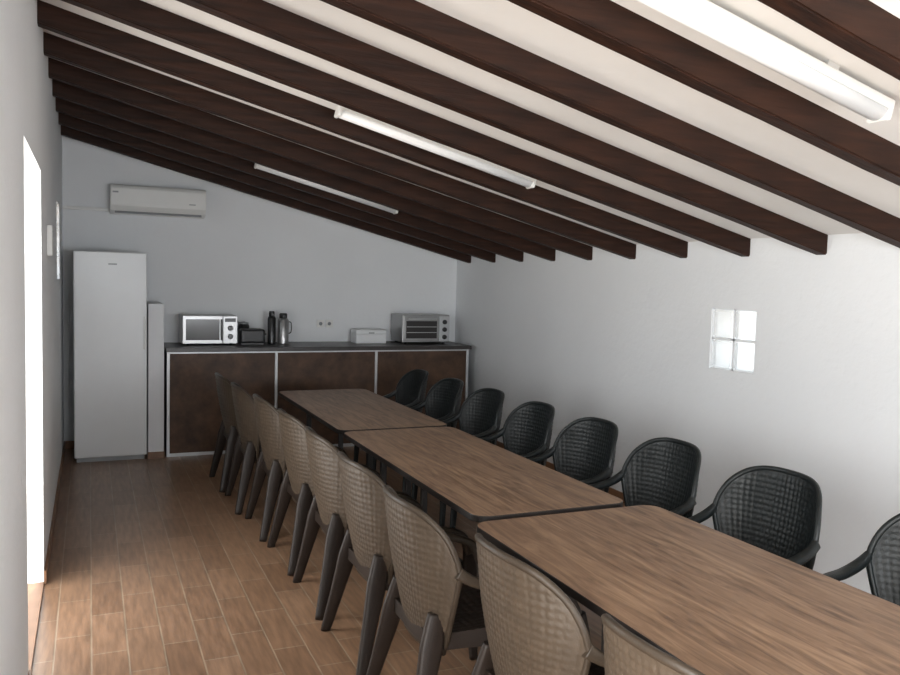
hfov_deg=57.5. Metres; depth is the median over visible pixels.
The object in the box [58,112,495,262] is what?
ceiling beam
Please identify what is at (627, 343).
wall
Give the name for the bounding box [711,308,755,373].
window
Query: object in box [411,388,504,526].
dining chair
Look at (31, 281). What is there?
wall
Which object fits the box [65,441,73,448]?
baseboard
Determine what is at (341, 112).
ceiling light
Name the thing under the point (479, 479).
dining table
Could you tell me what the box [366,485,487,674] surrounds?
dining chair
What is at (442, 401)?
dining chair
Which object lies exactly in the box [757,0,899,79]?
ceiling beam
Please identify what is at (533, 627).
dining chair
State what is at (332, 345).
countertop
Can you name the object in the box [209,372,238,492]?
dining chair
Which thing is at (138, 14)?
ceiling beam
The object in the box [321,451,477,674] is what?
dining chair
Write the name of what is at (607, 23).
ceiling beam
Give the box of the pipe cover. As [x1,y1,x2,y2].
[62,206,109,210]
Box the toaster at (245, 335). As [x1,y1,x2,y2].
[238,328,265,344]
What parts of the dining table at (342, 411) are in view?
leg, leg, leg, leg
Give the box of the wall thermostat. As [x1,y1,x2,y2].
[47,225,52,255]
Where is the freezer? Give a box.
[73,250,146,462]
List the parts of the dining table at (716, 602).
leg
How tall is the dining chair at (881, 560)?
0.906 m
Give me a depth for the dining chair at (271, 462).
5.27 m
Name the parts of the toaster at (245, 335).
panel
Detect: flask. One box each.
[267,311,275,343]
[277,313,291,343]
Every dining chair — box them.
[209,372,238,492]
[225,382,261,514]
[245,394,286,541]
[267,408,370,575]
[293,426,411,619]
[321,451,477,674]
[353,369,428,469]
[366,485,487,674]
[402,378,463,492]
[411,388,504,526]
[449,401,554,541]
[471,533,604,674]
[497,417,617,547]
[589,437,700,517]
[601,613,704,674]
[688,465,821,569]
[823,513,899,605]
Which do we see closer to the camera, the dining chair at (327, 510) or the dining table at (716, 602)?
the dining table at (716, 602)
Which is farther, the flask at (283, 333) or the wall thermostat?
the flask at (283, 333)
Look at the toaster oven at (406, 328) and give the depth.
8.73 m
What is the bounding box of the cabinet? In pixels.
[164,349,468,456]
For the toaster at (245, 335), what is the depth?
8.09 m
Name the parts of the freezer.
handle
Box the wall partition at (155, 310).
[147,301,163,455]
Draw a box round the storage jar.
[238,321,248,341]
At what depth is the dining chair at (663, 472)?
4.28 m
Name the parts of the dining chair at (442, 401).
leg, armrest, backrest frame, backrest, armrest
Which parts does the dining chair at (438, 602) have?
leg, backrest, backrest frame, leg, seat, armrest, armrest, leg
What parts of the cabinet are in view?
panel, panel, panel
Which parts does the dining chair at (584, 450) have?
armrest, backrest frame, backrest, armrest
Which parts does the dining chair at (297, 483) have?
leg, seat, backrest, backrest frame, leg, armrest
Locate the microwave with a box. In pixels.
[179,314,237,344]
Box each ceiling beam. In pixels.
[37,0,687,257]
[43,32,635,258]
[48,57,592,259]
[52,79,555,260]
[56,98,523,261]
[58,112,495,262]
[61,0,750,256]
[61,125,470,262]
[176,0,827,254]
[320,0,899,247]
[507,0,899,185]
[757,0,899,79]
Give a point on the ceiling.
(505, 20)
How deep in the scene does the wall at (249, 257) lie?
8.34 m
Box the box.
[351,329,386,343]
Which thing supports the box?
on the countertop
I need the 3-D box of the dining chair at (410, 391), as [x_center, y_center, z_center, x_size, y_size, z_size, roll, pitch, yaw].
[-0.485,0.738,7.128,0.570,0.906,0.632,0,4,-23]
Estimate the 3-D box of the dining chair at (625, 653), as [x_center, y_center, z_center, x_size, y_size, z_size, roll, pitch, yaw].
[0.649,1.119,1.972,0.570,0.906,0.632,0,4,-26]
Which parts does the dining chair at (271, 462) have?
leg, seat, backrest, backrest frame, leg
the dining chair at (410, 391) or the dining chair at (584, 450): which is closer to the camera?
the dining chair at (584, 450)
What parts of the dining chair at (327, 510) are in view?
leg, backrest, backrest frame, seat, leg, armrest, armrest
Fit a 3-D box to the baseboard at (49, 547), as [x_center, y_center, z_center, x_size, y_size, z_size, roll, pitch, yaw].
[-2.916,1.155,6.094,0.012,0.075,3.700,0,4,-24]
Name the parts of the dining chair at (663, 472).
armrest, backrest, armrest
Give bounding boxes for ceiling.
[41,0,899,246]
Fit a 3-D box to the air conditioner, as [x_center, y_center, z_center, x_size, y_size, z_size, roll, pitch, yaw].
[-2.794,-1.302,7.862,0.860,0.272,0.211,0,4,-24]
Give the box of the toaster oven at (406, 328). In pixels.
[391,313,449,343]
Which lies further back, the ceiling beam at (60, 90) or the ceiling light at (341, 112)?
the ceiling beam at (60, 90)
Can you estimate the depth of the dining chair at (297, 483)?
4.70 m
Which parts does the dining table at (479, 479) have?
leg, leg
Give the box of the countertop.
[164,341,471,351]
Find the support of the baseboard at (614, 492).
attached to the wall at (627, 343)
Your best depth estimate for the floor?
4.39 m
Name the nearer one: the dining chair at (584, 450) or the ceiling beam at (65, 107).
the dining chair at (584, 450)
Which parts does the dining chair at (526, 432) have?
leg, armrest, backrest frame, backrest, armrest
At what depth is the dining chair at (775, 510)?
3.62 m
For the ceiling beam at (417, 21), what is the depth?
3.29 m
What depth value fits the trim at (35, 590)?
4.00 m
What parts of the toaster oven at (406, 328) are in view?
door, handle, control panel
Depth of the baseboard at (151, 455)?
7.48 m
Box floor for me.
[31,446,624,674]
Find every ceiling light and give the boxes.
[254,163,397,213]
[334,105,535,188]
[636,0,894,123]
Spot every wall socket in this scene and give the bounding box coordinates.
[317,320,323,326]
[325,320,332,326]
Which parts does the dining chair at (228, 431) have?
leg, backrest frame, backrest, leg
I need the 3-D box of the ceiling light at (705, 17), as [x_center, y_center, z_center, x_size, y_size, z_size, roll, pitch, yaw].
[0.891,-0.894,2.477,1.219,0.362,0.090,0,4,-24]
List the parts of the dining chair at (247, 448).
leg, backrest, leg, backrest frame, seat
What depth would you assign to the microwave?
7.86 m
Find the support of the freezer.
on the floor
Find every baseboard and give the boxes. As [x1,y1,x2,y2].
[44,441,64,583]
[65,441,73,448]
[148,451,163,458]
[496,441,623,502]
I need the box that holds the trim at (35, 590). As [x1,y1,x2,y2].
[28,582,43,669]
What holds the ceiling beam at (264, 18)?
attached to the ceiling
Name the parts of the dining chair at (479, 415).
leg, leg, armrest, backrest, backrest frame, armrest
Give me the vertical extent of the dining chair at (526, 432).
0.906 m
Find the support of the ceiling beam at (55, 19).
attached to the ceiling
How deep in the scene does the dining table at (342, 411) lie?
5.81 m
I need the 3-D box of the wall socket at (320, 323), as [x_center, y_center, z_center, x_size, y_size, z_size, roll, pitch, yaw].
[-1.372,-0.147,8.687,0.080,0.080,0.012,0,4,-24]
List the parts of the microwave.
door, control panel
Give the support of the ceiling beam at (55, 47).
attached to the ceiling
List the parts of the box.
lid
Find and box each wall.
[0,0,63,674]
[62,136,456,440]
[455,233,899,593]
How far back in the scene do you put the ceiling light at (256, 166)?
6.75 m
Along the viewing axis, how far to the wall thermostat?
4.83 m
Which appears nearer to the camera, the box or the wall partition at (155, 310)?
the wall partition at (155, 310)
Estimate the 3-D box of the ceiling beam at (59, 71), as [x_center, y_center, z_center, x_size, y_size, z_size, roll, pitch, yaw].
[-0.672,-1.190,5.960,4.032,1.116,0.082,0,4,-24]
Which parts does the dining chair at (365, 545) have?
leg, backrest, backrest frame, leg, seat, armrest, armrest, leg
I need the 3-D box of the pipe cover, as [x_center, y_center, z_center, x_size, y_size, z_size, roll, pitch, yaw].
[-3.413,-1.211,7.697,0.407,0.030,0.030,0,4,-24]
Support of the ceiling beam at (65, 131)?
attached to the ceiling
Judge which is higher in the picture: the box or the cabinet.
the box
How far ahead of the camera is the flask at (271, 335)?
8.16 m
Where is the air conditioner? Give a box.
[110,184,205,218]
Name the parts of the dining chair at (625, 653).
backrest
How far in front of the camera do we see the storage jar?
8.23 m
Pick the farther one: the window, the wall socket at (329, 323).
the wall socket at (329, 323)
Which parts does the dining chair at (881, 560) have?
armrest, backrest frame, backrest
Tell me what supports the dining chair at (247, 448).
on the floor
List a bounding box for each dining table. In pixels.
[279,389,446,495]
[344,427,622,522]
[477,505,899,674]
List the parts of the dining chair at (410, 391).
leg, leg, armrest, backrest frame, backrest, armrest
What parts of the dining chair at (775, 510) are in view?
armrest, backrest, armrest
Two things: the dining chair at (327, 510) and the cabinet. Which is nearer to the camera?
the dining chair at (327, 510)
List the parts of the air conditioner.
panel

